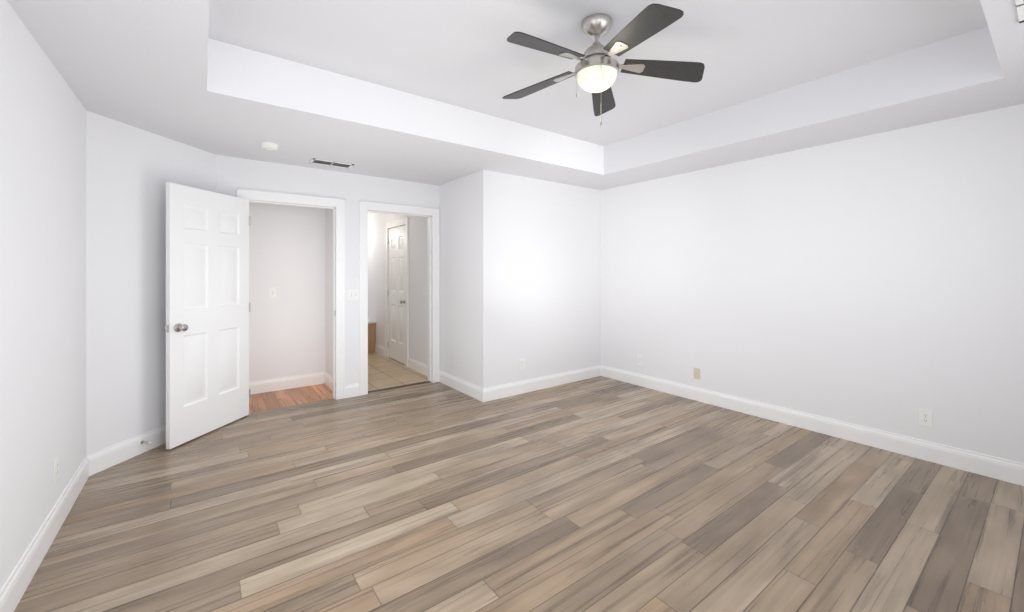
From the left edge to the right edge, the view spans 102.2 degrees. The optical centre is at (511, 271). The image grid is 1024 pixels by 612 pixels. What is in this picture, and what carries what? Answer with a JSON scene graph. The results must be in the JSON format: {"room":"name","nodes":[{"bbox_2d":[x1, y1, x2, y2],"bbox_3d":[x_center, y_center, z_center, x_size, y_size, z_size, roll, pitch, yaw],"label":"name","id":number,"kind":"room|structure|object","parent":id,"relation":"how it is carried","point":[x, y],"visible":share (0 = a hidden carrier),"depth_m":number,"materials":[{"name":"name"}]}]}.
{"room":"empty bedroom","nodes":[
{"label":"empty bedroom","id":0,"kind":"room"},
{"bbox_2d":[0,0,85,590],"bbox_3d":[-1.550,-0.015,0.919,0.120,2.790,4.570,0,0,-37],"label":"wall","id":1,"kind":"structure","parent":0,"point":[42,268],"depth_m":1.96,"materials":[{"name":"white paint"}]},
{"bbox_2d":[0,456,88,611],"bbox_3d":[-1.532,1.310,1.008,0.015,0.140,4.450,0,0,-37],"label":"baseboard","id":2,"kind":"structure","parent":1,"relation":"attached to","point":[14,588],"depth_m":1.96,"materials":[{"name":"white paint"}]},
{"bbox_2d":[53,456,58,481],"bbox_3d":[-2.431,1.050,2.203,0.008,0.115,0.070,0,0,-37],"label":"electrical outlet","id":3,"kind":"object","parent":1,"relation":"attached to","point":[55,468],"visible":1,"depth_m":2.19,"materials":[{"name":"white plastic"}]},
{"bbox_2d":[86,110,215,455],"bbox_3d":[-2.870,-0.015,3.320,0.135,2.790,1.231,0,0,7],"label":"wall","id":4,"kind":"structure","parent":0,"point":[131,171],"depth_m":3.05,"materials":[{"name":"white paint"}]},
{"bbox_2d":[87,425,165,475],"bbox_3d":[-2.803,1.310,3.310,0.015,0.140,1.061,0,0,7],"label":"baseboard","id":5,"kind":"structure","parent":4,"relation":"attached to","point":[106,458],"depth_m":3.02,"materials":[{"name":"white paint"}]},
{"bbox_2d":[249,202,324,381],"bbox_3d":[-2.924,0.145,4.756,1.660,2.470,0.120,0,0,-37],"label":"wall","id":6,"kind":"structure","parent":0,"point":[287,262],"depth_m":4.88,"materials":[{"name":"white paint"}]},
{"bbox_2d":[269,288,275,297],"bbox_3d":[-2.772,0.240,4.785,0.070,0.115,0.017,0,0,-37],"label":"light switch","id":7,"kind":"object","parent":6,"relation":"attached to","point":[272,292],"visible":1,"depth_m":4.79,"materials":[{"name":"white plastic"}]},
{"bbox_2d":[249,372,324,393],"bbox_3d":[-2.792,1.310,4.771,1.190,0.140,0.015,0,0,-37],"label":"baseboard","id":8,"kind":"structure","parent":6,"relation":"attached to","point":[268,385],"depth_m":4.86,"materials":[{"name":"white paint"}]},
{"bbox_2d":[216,155,438,384],"bbox_3d":[-1.868,-0.015,4.572,2.292,2.790,0.120,0,0,-37],"label":"wall","id":9,"kind":"structure","parent":0,"point":[233,174],"depth_m":4.54,"materials":[{"name":"white paint"}]},
{"bbox_2d":[164,182,250,448],"bbox_3d":[-2.599,0.338,3.580,0.177,2.060,0.801,0,0,8],"label":"bedroom door","id":10,"kind":"structure","parent":9,"relation":"in","point":[208,310],"depth_m":3.50,"materials":[{"name":"white paint"}]},
{"bbox_2d":[237,188,344,399],"bbox_3d":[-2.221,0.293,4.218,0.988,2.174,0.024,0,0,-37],"label":"door frame","id":11,"kind":"structure","parent":9,"relation":"attached to","point":[337,203],"depth_m":4.47,"materials":[{"name":"white paint"}]},
{"bbox_2d":[345,383,358,397],"bbox_3d":[-1.768,1.310,4.563,0.160,0.140,0.015,0,0,-37],"label":"baseboard","id":12,"kind":"structure","parent":9,"relation":"attached to","point":[351,390],"depth_m":4.56,"materials":[{"name":"white paint"}]},
{"bbox_2d":[348,289,358,299],"bbox_3d":[-1.753,0.250,4.573,0.116,0.115,0.017,0,0,-37],"label":"light switch","id":13,"kind":"object","parent":9,"relation":"attached to","point":[353,294],"visible":1,"depth_m":4.57,"materials":[{"name":"white plastic"}]},
{"bbox_2d":[359,201,439,395],"bbox_3d":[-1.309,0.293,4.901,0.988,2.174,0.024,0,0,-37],"label":"door frame","id":14,"kind":"structure","parent":9,"relation":"attached to","point":[366,206],"depth_m":4.72,"materials":[{"name":"white paint"}]},
{"bbox_2d":[368,381,430,392],"bbox_3d":[-1.352,1.376,4.959,0.800,0.008,0.050,0,0,-37],"label":"trim","id":15,"kind":"structure","parent":9,"relation":"attached to","point":[398,386],"depth_m":4.95,"materials":[{"name":"brown wood"}]},
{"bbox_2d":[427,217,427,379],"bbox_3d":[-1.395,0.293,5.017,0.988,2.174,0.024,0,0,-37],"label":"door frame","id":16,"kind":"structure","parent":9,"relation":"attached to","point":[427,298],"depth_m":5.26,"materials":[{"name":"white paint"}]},
{"bbox_2d":[325,208,332,376],"bbox_3d":[-2.817,0.145,5.923,0.150,2.470,3.180,0,0,-37],"label":"wall","id":17,"kind":"structure","parent":0,"point":[329,291],"depth_m":4.97,"materials":[{"name":"white paint"}]},
{"bbox_2d":[324,372,332,390],"bbox_3d":[-2.128,1.310,4.865,0.015,0.140,0.660,0,0,-37],"label":"baseboard","id":18,"kind":"structure","parent":17,"relation":"attached to","point":[328,380],"depth_m":4.95,"materials":[{"name":"white paint"}]},
{"bbox_2d":[368,352,427,390],"bbox_3d":[-1.869,1.430,6.596,2.325,0.100,3.240,0,0,-37],"label":"floor","id":19,"kind":"structure","parent":0,"point":[384,372],"depth_m":5.56,"materials":[{"name":"beige tile"}]},
{"bbox_2d":[368,319,375,352],"bbox_3d":[-2.989,1.113,7.128,1.010,0.535,0.795,0,0,-37],"label":"cabinet","id":20,"kind":"object","parent":19,"relation":"on","point":[371,335],"visible":0.15,"depth_m":7.09,"materials":[{"name":"brown wood"}]},
{"bbox_2d":[368,172,476,385],"bbox_3d":[-1.551,-0.015,6.159,0.120,2.790,4.080,0,0,-37],"label":"wall","id":21,"kind":"structure","parent":0,"point":[458,273],"depth_m":5.06,"materials":[{"name":"white paint"}]},
{"bbox_2d":[375,344,384,355],"bbox_3d":[-2.201,1.310,6.915,0.015,0.140,0.490,0,0,-37],"label":"baseboard","id":22,"kind":"structure","parent":21,"relation":"attached to","point":[379,349],"depth_m":6.91,"materials":[{"name":"white paint"}]},
{"bbox_2d":[389,225,404,363],"bbox_3d":[-1.758,0.338,6.372,0.177,2.060,0.744,0,0,-37],"label":"door","id":23,"kind":"structure","parent":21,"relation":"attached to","point":[396,293],"depth_m":6.34,"materials":[{"name":"white paint"}]},
{"bbox_2d":[385,217,408,366],"bbox_3d":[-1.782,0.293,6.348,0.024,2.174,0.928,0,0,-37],"label":"door frame","id":24,"kind":"structure","parent":21,"relation":"attached to","point":[400,222],"depth_m":6.04,"materials":[{"name":"white paint"}]},
{"bbox_2d":[408,358,426,375],"bbox_3d":[-1.248,1.310,5.643,0.015,0.140,0.850,0,0,-37],"label":"baseboard","id":25,"kind":"structure","parent":21,"relation":"attached to","point":[417,366],"depth_m":5.71,"materials":[{"name":"white paint"}]},
{"bbox_2d":[439,371,482,401],"bbox_3d":[-0.616,1.310,4.798,0.015,0.140,1.020,0,0,-37],"label":"baseboard","id":26,"kind":"structure","parent":21,"relation":"attached to","point":[465,387],"depth_m":4.74,"materials":[{"name":"white paint"}]},
{"bbox_2d":[7,0,1023,189],"bbox_3d":[-0.769,-1.250,4.047,5.120,0.320,8.640,0,0,-37],"label":"ceiling","id":27,"kind":"structure","parent":0,"point":[246,103],"depth_m":2.91,"materials":[{"name":"white paint"}]},
{"bbox_2d":[260,142,278,150],"bbox_3d":[-2.074,-1.069,3.531,0.136,0.042,0.136,0,0,-37],"label":"smoke detector","id":28,"kind":"object","parent":27,"relation":"attached to","point":[268,146],"visible":1,"depth_m":3.49,"materials":[{"name":"white plastic"}]},
{"bbox_2d":[309,158,353,167],"bbox_3d":[-1.804,-1.085,4.134,0.380,0.009,0.170,0,0,-37],"label":"ceiling vent","id":29,"kind":"object","parent":27,"relation":"in","point":[330,163],"visible":0.98,"depth_m":4.12,"materials":[{"name":"white plastic"}]},
{"bbox_2d":[1015,0,1023,22],"bbox_3d":[2.107,-1.085,1.615,0.380,0.009,0.170,0,0,-37],"label":"air vent","id":30,"kind":"object","parent":27,"relation":"attached to","point":[1020,7],"depth_m":1.70,"materials":[{"name":"white plastic"}]},
{"bbox_2d":[14,376,1023,611],"bbox_3d":[-0.050,1.430,3.086,5.120,0.100,6.240,0,0,-37],"label":"floor","id":31,"kind":"structure","parent":0,"point":[600,494],"depth_m":2.32,"materials":[{"name":"brown wood"}]},
{"bbox_2d":[477,170,600,387],"bbox_3d":[0.404,-0.015,5.000,1.860,2.790,0.120,0,0,-37],"label":"wall","id":32,"kind":"structure","parent":0,"point":[538,276],"depth_m":4.83,"materials":[{"name":"white paint"}]},
{"bbox_2d":[519,359,524,369],"bbox_3d":[0.114,1.050,4.702,0.070,0.115,0.008,0,0,-37],"label":"electrical outlet","id":33,"kind":"object","parent":32,"relation":"attached to","point":[521,363],"visible":1,"depth_m":4.70,"materials":[{"name":"white plastic"}]},
{"bbox_2d":[482,365,600,401],"bbox_3d":[0.439,1.310,4.941,1.875,0.140,0.015,0,0,-37],"label":"baseboard","id":34,"kind":"structure","parent":32,"relation":"attached to","point":[509,389],"depth_m":4.84,"materials":[{"name":"white paint"}]},
{"bbox_2d":[208,0,987,145],"bbox_3d":[0.649,-1.450,2.154,5.120,0.080,3.910,0,0,-37],"label":"ceiling","id":35,"kind":"structure","parent":0,"point":[465,54],"depth_m":2.55,"materials":[{"name":"white paint"}]},
{"bbox_2d":[502,3,704,127],"bbox_3d":[0.453,-1.090,2.295,1.154,0.640,1.184,0,0,-37],"label":"ceiling fan","id":36,"kind":"object","parent":35,"relation":"hanging from","point":[596,72],"visible":1,"depth_m":2.26,"materials":[{"name":"silver metal"}]},
{"bbox_2d":[601,104,1023,463],"bbox_3d":[2.527,-0.015,3.816,0.120,2.790,4.320,0,0,-37],"label":"wall","id":37,"kind":"structure","parent":0,"point":[874,281],"depth_m":3.40,"materials":[{"name":"white paint"}]},
{"bbox_2d":[637,355,642,364],"bbox_3d":[1.552,1.070,5.010,0.008,0.115,0.070,0,0,-37],"label":"electrical outlet","id":38,"kind":"object","parent":37,"relation":"attached to","point":[639,359],"visible":1,"depth_m":5.01,"materials":[{"name":"white plastic"}]},
{"bbox_2d":[694,368,699,378],"bbox_3d":[1.982,1.090,4.433,0.012,0.115,0.070,0,0,-37],"label":"electrical outlet","id":39,"kind":"object","parent":37,"relation":"attached to","point":[696,373],"visible":1,"depth_m":4.43,"materials":[{"name":"beige plastic"}]},
{"bbox_2d":[601,365,1023,485],"bbox_3d":[2.437,1.310,3.824,0.015,0.140,4.200,0,0,-37],"label":"baseboard","id":40,"kind":"structure","parent":37,"relation":"attached to","point":[987,466],"depth_m":3.38,"materials":[{"name":"white paint"}]},
{"bbox_2d":[919,409,931,426],"bbox_3d":[3.035,1.070,3.030,0.008,0.115,0.070,0,0,-37],"label":"electrical outlet","id":41,"kind":"object","parent":37,"relation":"attached to","point":[925,417],"visible":1,"depth_m":3.03,"materials":[{"name":"white plastic"}]}
]}

